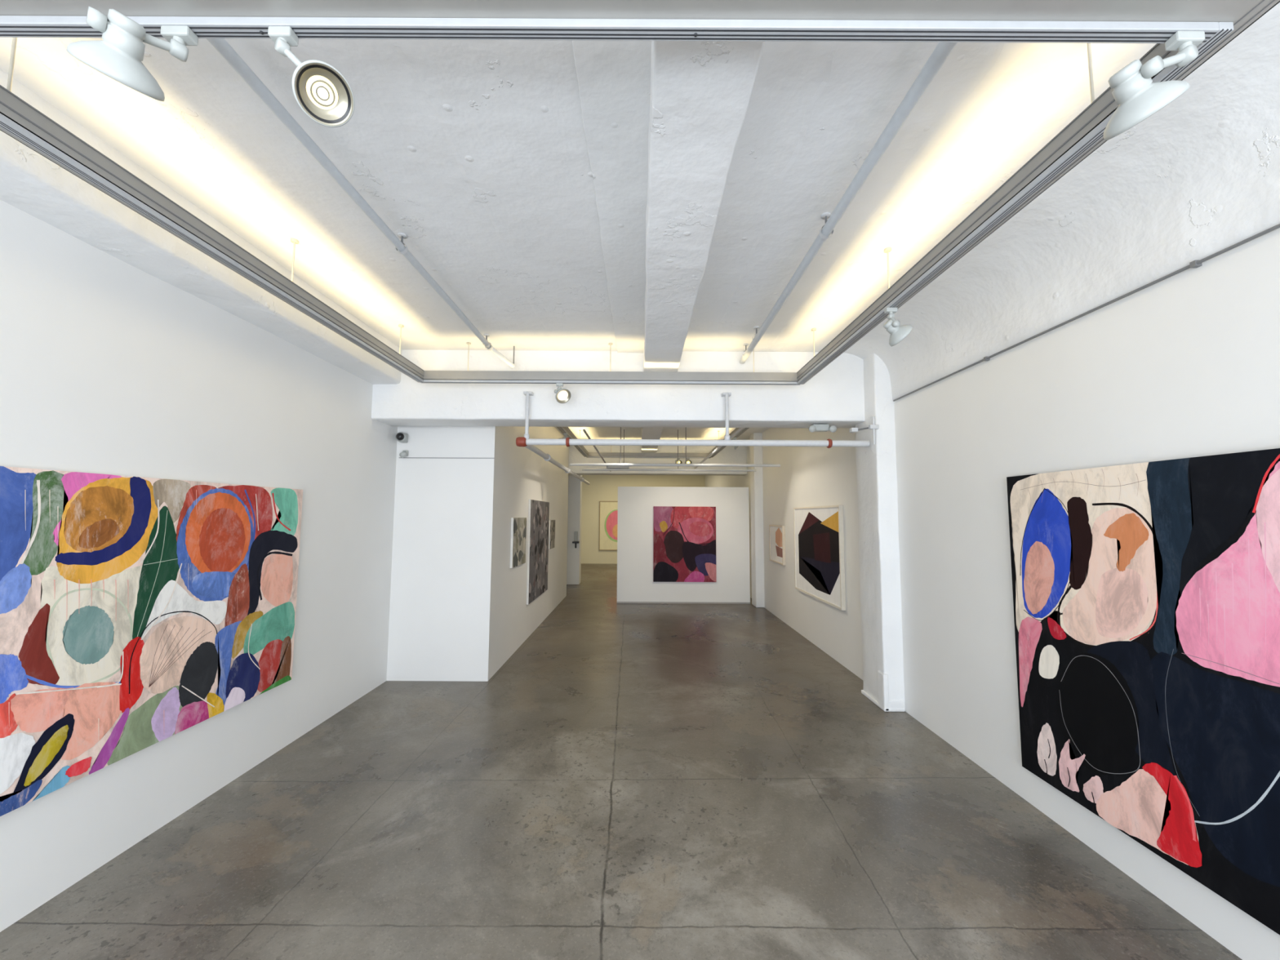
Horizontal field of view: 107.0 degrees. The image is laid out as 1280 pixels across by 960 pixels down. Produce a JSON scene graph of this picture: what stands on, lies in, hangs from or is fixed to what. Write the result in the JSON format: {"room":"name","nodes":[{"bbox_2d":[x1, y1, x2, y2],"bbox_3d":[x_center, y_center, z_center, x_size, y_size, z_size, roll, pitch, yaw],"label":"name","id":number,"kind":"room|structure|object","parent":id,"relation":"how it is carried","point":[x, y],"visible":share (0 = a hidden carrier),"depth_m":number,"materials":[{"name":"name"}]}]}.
{"room":"museum","nodes":[
{"label":"museum","id":0,"kind":"room"},
{"bbox_2d":[0,200,397,932],"bbox_3d":[-2.651,0.172,1.791,0.120,3.300,6.400,0,-4,0],"label":"wall","id":1,"kind":"structure","parent":0,"point":[108,366],"depth_m":2.65,"materials":[{"name":"white paint"}]},
{"bbox_2d":[0,466,302,816],"bbox_3d":[-2.571,0.690,2.494,0.042,1.395,2.080,0,-4,0],"label":"abstract painting","id":2,"kind":"object","parent":1,"relation":"attached to","point":[136,612],"visible":1,"depth_m":2.35,"materials":[{"name":"fabric"}]},
{"bbox_2d":[386,426,568,681],"bbox_3d":[-2.133,0.614,7.574,1.160,3.300,5.200,0,-4,0],"label":"wall","id":3,"kind":"structure","parent":0,"point":[459,611],"depth_m":5.00,"materials":[{"name":"white paint"}]},
{"bbox_2d":[395,431,408,443],"bbox_3d":[-2.500,-0.448,4.970,0.104,0.104,0.150,0,-4,0],"label":"security camera","id":4,"kind":"object","parent":3,"relation":"attached to","point":[402,437],"visible":1,"depth_m":4.94,"materials":[{"name":"white plastic"}]},
{"bbox_2d":[399,449,408,457],"bbox_3d":[-2.484,-0.273,4.984,0.060,0.086,0.096,0,-4,0],"label":"sensor","id":5,"kind":"object","parent":3,"relation":"attached to","point":[405,453],"visible":1,"depth_m":4.96,"materials":[{"name":"white plastic"}]},
{"bbox_2d":[399,457,494,458],"bbox_3d":[-2.053,-0.234,5.028,1.012,0.006,0.006,0,-4,0],"label":"trim","id":6,"kind":"structure","parent":3,"relation":"attached to","point":[399,457],"depth_m":5.03,"materials":[{"name":"white metal"}]},
{"bbox_2d":[510,517,526,568],"bbox_3d":[-1.537,0.779,6.008,0.030,0.600,0.660,0,-4,0],"label":"painting","id":7,"kind":"object","parent":3,"relation":"attached to","point":[518,525],"visible":1,"depth_m":5.91,"materials":[{"name":"fabric"}]},
{"bbox_2d":[526,499,549,604],"bbox_3d":[-1.538,1.041,7.216,0.032,1.440,1.350,0,-4,0],"label":"painting","id":8,"kind":"object","parent":3,"relation":"attached to","point":[538,511],"visible":1,"depth_m":7.04,"materials":[{"name":"fabric"}]},
{"bbox_2d":[548,520,555,549],"bbox_3d":[-1.538,0.945,8.267,0.029,0.490,0.470,0,-4,0],"label":"painting","id":9,"kind":"object","parent":3,"relation":"attached to","point":[551,522],"visible":1,"depth_m":8.15,"materials":[{"name":"fabric"}]},
{"bbox_2d":[566,475,568,578],"bbox_3d":[-2.260,0.886,11.164,0.910,3.300,2.000,0,-4,0],"label":"wall","id":10,"kind":"structure","parent":0,"point":[568,475],"depth_m":11.82,"materials":[{"name":"white paint"}]},
{"bbox_2d":[0,37,1156,439],"bbox_3d":[-0.870,-1.056,7.952,6.630,0.100,18.700,0,-4,0],"label":"ceiling","id":11,"kind":"structure","parent":0,"point":[476,152],"depth_m":2.17,"materials":[{"name":"paint"}]},
{"bbox_2d":[0,68,402,384],"bbox_3d":[-2.473,-1.349,1.682,0.329,0.408,5.956,0,-4,0],"label":"ceiling beam","id":12,"kind":"structure","parent":11,"relation":"attached to","point":[31,183],"depth_m":2.32,"materials":[{"name":"white paint"}]},
{"bbox_2d":[206,38,515,368],"bbox_3d":[-1.284,-1.379,1.607,0.217,0.219,5.797,0,-4,0],"label":"ceiling pipe","id":13,"kind":"object","parent":11,"relation":"attached to","point":[220,45],"depth_m":2.06,"materials":[{"name":"white metal"}]},
{"bbox_2d":[573,40,651,353],"bbox_3d":[-0.090,-1.484,1.676,0.288,0.067,5.926,0,-4,0],"label":"ceiling beam","id":14,"kind":"structure","parent":11,"relation":"attached to","point":[614,77],"depth_m":2.12,"materials":[{"name":"paint"}]},
{"bbox_2d":[371,350,865,428],"bbox_3d":[-0.125,-0.932,4.774,5.025,0.747,0.388,0,-4,0],"label":"ceiling beam","id":15,"kind":"structure","parent":11,"relation":"attached to","point":[834,396],"depth_m":4.58,"materials":[{"name":"white paint"}]},
{"bbox_2d":[0,0,1279,385],"bbox_3d":[-0.269,-1.197,2.778,3.590,0.394,3.300,0,-4,0],"label":"track","id":16,"kind":"object","parent":11,"relation":"attached to","point":[1088,22],"visible":0.88,"depth_m":1.19,"materials":[{"name":"metal"}]},
{"bbox_2d":[66,6,198,101],"bbox_3d":[-1.216,-1.022,1.125,0.191,0.219,0.162,0,-4,0],"label":"track spotlight","id":17,"kind":"object","parent":16,"relation":"hanging from","point":[119,55],"visible":1,"depth_m":1.09,"materials":[{"name":"white metal"}]},
{"bbox_2d":[267,26,355,127],"bbox_3d":[-0.815,-1.006,1.182,0.201,0.238,0.130,-2,-5,27],"label":"track spotlight","id":18,"kind":"object","parent":16,"relation":"hanging from","point":[320,90],"visible":1,"depth_m":1.17,"materials":[{"name":"white metal"}]},
{"bbox_2d":[554,382,571,403],"bbox_3d":[-0.712,-0.793,4.298,0.152,0.188,0.138,-2,-5,23],"label":"track spotlight","id":19,"kind":"object","parent":16,"relation":"hanging from","point":[562,395],"visible":1,"depth_m":4.31,"materials":[{"name":"white metal"}]},
{"bbox_2d":[883,307,912,346],"bbox_3d":[1.482,-0.884,2.736,0.152,0.222,0.146,0,-4,0],"label":"track spotlight","id":20,"kind":"object","parent":16,"relation":"hanging from","point":[898,333],"visible":1,"depth_m":2.70,"materials":[{"name":"white metal"}]},
{"bbox_2d":[1102,31,1204,140],"bbox_3d":[1.305,-1.003,1.231,0.189,0.213,0.157,0,-4,0],"label":"track spotlight","id":21,"kind":"object","parent":16,"relation":"hanging from","point":[1138,99],"visible":1,"depth_m":1.18,"materials":[{"name":"white metal"}]},
{"bbox_2d":[641,427,662,452],"bbox_3d":[0.200,-0.945,7.686,0.344,0.283,5.462,0,-4,0],"label":"ceiling beam","id":22,"kind":"structure","parent":11,"relation":"attached to","point":[646,433],"depth_m":8.29,"materials":[{"name":"white paint"}]},
{"bbox_2d":[556,426,749,458],"bbox_3d":[0.179,-0.822,7.684,2.690,0.394,4.580,0,-4,0],"label":"trough","id":23,"kind":"object","parent":11,"relation":"attached to","point":[581,449],"visible":0.33,"depth_m":9.87,"materials":[{"name":"metal"}]},
{"bbox_2d":[559,433,568,439],"bbox_3d":[-1.127,-0.600,6.965,0.148,0.176,0.146,0,-4,0],"label":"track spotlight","id":24,"kind":"object","parent":23,"relation":"hanging from","point":[566,436],"visible":0.52,"depth_m":6.93,"materials":[{"name":"white metal"}]},
{"bbox_2d":[675,457,682,463],"bbox_3d":[0.802,-0.376,9.831,0.146,0.168,0.152,0,-4,0],"label":"track spotlight","id":25,"kind":"object","parent":23,"relation":"hanging from","point":[676,460],"visible":0.68,"depth_m":9.81,"materials":[{"name":"white metal"}]},
{"bbox_2d":[684,457,692,463],"bbox_3d":[1.002,-0.373,9.836,0.146,0.172,0.152,0,-4,0],"label":"track spotlight","id":26,"kind":"object","parent":23,"relation":"hanging from","point":[688,461],"visible":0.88,"depth_m":9.81,"materials":[{"name":"white metal"}]},
{"bbox_2d":[568,444,746,475],"bbox_3d":[0.298,-0.490,10.567,4.175,0.749,0.409,0,-4,0],"label":"ceiling beam","id":27,"kind":"structure","parent":11,"relation":"attached to","point":[728,455],"depth_m":10.36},
{"bbox_2d":[569,426,780,471],"bbox_3d":[0.538,-0.620,7.368,3.210,0.841,4.600,0,-4,0],"label":"pipe","id":28,"kind":"object","parent":11,"relation":"attached to","point":[620,466],"visible":0.87,"depth_m":7.23,"materials":[{"name":"metal"}]},
{"bbox_2d":[515,391,870,484],"bbox_3d":[0.497,-0.350,7.335,3.310,0.526,5.826,0,-4,0],"label":"pipe","id":29,"kind":"object","parent":11,"relation":"attached to","point":[525,441],"visible":1,"depth_m":4.44,"materials":[{"name":"white metal"}]},
{"bbox_2d":[643,40,763,371],"bbox_3d":[0.203,-1.401,1.669,0.346,0.282,5.929,0,-4,0],"label":"ceiling beam","id":30,"kind":"structure","parent":11,"relation":"attached to","point":[700,91],"depth_m":1.88,"materials":[{"name":"white paint"}]},
{"bbox_2d":[808,423,836,432],"bbox_3d":[1.783,-0.505,4.668,0.268,0.091,0.128,0,-4,0],"label":"emergency light","id":31,"kind":"object","parent":11,"relation":"attached to","point":[815,427],"visible":1,"depth_m":4.65,"materials":[{"name":"white plastic"}]},
{"bbox_2d":[739,42,957,364],"bbox_3d":[0.987,-1.406,1.642,0.076,0.135,5.860,0,-4,0],"label":"ceiling pipe","id":32,"kind":"object","parent":11,"relation":"attached to","point":[942,51],"depth_m":2.04,"materials":[{"name":"white metal"}]},
{"bbox_2d":[0,563,1242,959],"bbox_3d":[-0.887,2.334,7.695,6.630,0.100,18.700,0,-4,0],"label":"floor","id":33,"kind":"structure","parent":0,"point":[634,781],"depth_m":2.48,"materials":[{"name":"concrete"}]},
{"bbox_2d":[566,475,582,584],"bbox_3d":[-1.665,0.955,12.037,0.320,3.300,0.350,0,-4,0],"label":"column","id":34,"kind":"structure","parent":33,"relation":"on","point":[575,485],"depth_m":11.85,"materials":[{"name":"white paint"}]},
{"bbox_2d":[572,531,579,547],"bbox_3d":[-1.588,1.484,11.740,0.160,0.400,0.158,0,-4,0],"label":"dispenser","id":35,"kind":"object","parent":34,"relation":"attached to","point":[575,541],"visible":1,"depth_m":11.72,"materials":[{"name":"plastic"}]},
{"bbox_2d":[749,432,764,607],"bbox_3d":[2.276,0.735,9.147,0.208,3.342,0.358,0,-4,0],"label":"column","id":36,"kind":"structure","parent":33,"relation":"on","point":[756,452],"depth_m":9.00,"materials":[{"name":"paint"}]},
{"bbox_2d":[855,353,905,708],"bbox_3d":[2.271,0.381,4.495,0.225,3.345,0.429,0,-4,0],"label":"column","id":37,"kind":"structure","parent":33,"relation":"on","point":[880,587],"depth_m":4.35,"materials":[{"name":"paint"}]},
{"bbox_2d":[849,416,879,444],"bbox_3d":[2.076,-0.448,4.397,0.084,0.260,0.271,3,-5,-35],"label":"junction box","id":38,"kind":"object","parent":37,"relation":"attached to","point":[873,426],"visible":1,"depth_m":4.31,"materials":[{"name":"white metal"}]},
{"bbox_2d":[861,671,905,711],"bbox_3d":[2.233,1.888,4.378,0.185,0.320,0.445,0,-4,0],"label":"baseboard","id":39,"kind":"structure","parent":37,"relation":"attached to","point":[886,704],"depth_m":4.16,"materials":[{"name":"paint"}]},
{"bbox_2d":[581,475,705,564],"bbox_3d":[-0.882,1.336,17.007,6.430,3.300,0.120,0,-4,0],"label":"wall","id":40,"kind":"structure","parent":0,"point":[601,487],"depth_m":17.01,"materials":[{"name":"white paint"}]},
{"bbox_2d":[599,501,617,550],"bbox_3d":[-0.869,1.629,16.902,1.170,1.750,0.042,0,-4,0],"label":"painting","id":41,"kind":"object","parent":40,"relation":"attached to","point":[608,510],"visible":0.5,"depth_m":16.90,"materials":[{"name":"fabric"}]},
{"bbox_2d":[617,486,750,602],"bbox_3d":[0.856,1.280,9.405,2.605,2.280,0.150,0,-4,0],"label":"wall partition","id":42,"kind":"structure","parent":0,"point":[636,504],"depth_m":9.33,"materials":[{"name":"white paint"}]},
{"bbox_2d":[617,601,750,604],"bbox_3d":[0.850,2.396,9.242,2.605,0.030,0.006,0,-4,0],"label":"baseboard","id":43,"kind":"structure","parent":42,"relation":"attached to","point":[617,602],"depth_m":9.24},
{"bbox_2d":[653,506,716,582],"bbox_3d":[0.878,1.258,9.310,1.230,1.470,0.039,0,-4,0],"label":"abstract painting","id":44,"kind":"object","parent":42,"relation":"attached to","point":[684,537],"visible":1,"depth_m":9.29,"materials":[{"name":"fabric"}]},
{"bbox_2d":[705,227,1279,959],"bbox_3d":[2.397,0.653,7.774,0.120,3.300,18.400,0,-4,0],"label":"wall","id":45,"kind":"structure","parent":0,"point":[1186,364],"depth_m":2.95,"materials":[{"name":"white paint"}]},
{"bbox_2d":[768,524,785,564],"bbox_3d":[2.311,1.080,7.992,0.042,0.630,0.790,0,-4,0],"label":"framed painting","id":46,"kind":"object","parent":45,"relation":"attached to","point":[776,532],"visible":1,"depth_m":7.93,"materials":[{"name":"paper"}]},
{"bbox_2d":[793,505,845,610],"bbox_3d":[2.310,0.945,6.212,0.047,1.190,1.620,0,-4,0],"label":"painting","id":47,"kind":"object","parent":45,"relation":"attached to","point":[818,531],"visible":1,"depth_m":6.00,"materials":[{"name":"paper"}]},
{"bbox_2d":[843,2,1279,399],"bbox_3d":[2.122,-1.213,1.657,0.444,0.541,5.923,0,-4,0],"label":"ceiling","id":48,"kind":"structure","parent":45,"relation":"attached to","point":[1197,178],"depth_m":2.19,"materials":[{"name":"paint"}]},
{"bbox_2d":[893,223,1279,401],"bbox_3d":[2.330,-0.941,1.512,0.027,0.024,5.670,0,-4,0],"label":"conduit","id":49,"kind":"object","parent":45,"relation":"attached to","point":[1195,264],"visible":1,"depth_m":2.24,"materials":[{"name":"grey metal"}]},
{"bbox_2d":[1006,448,1279,934],"bbox_3d":[2.314,0.781,2.003,0.040,1.740,1.810,0,-4,0],"label":"abstract painting","id":50,"kind":"object","parent":45,"relation":"attached to","point":[1146,595],"visible":1,"depth_m":2.08,"materials":[{"name":"fabric"}]}
]}

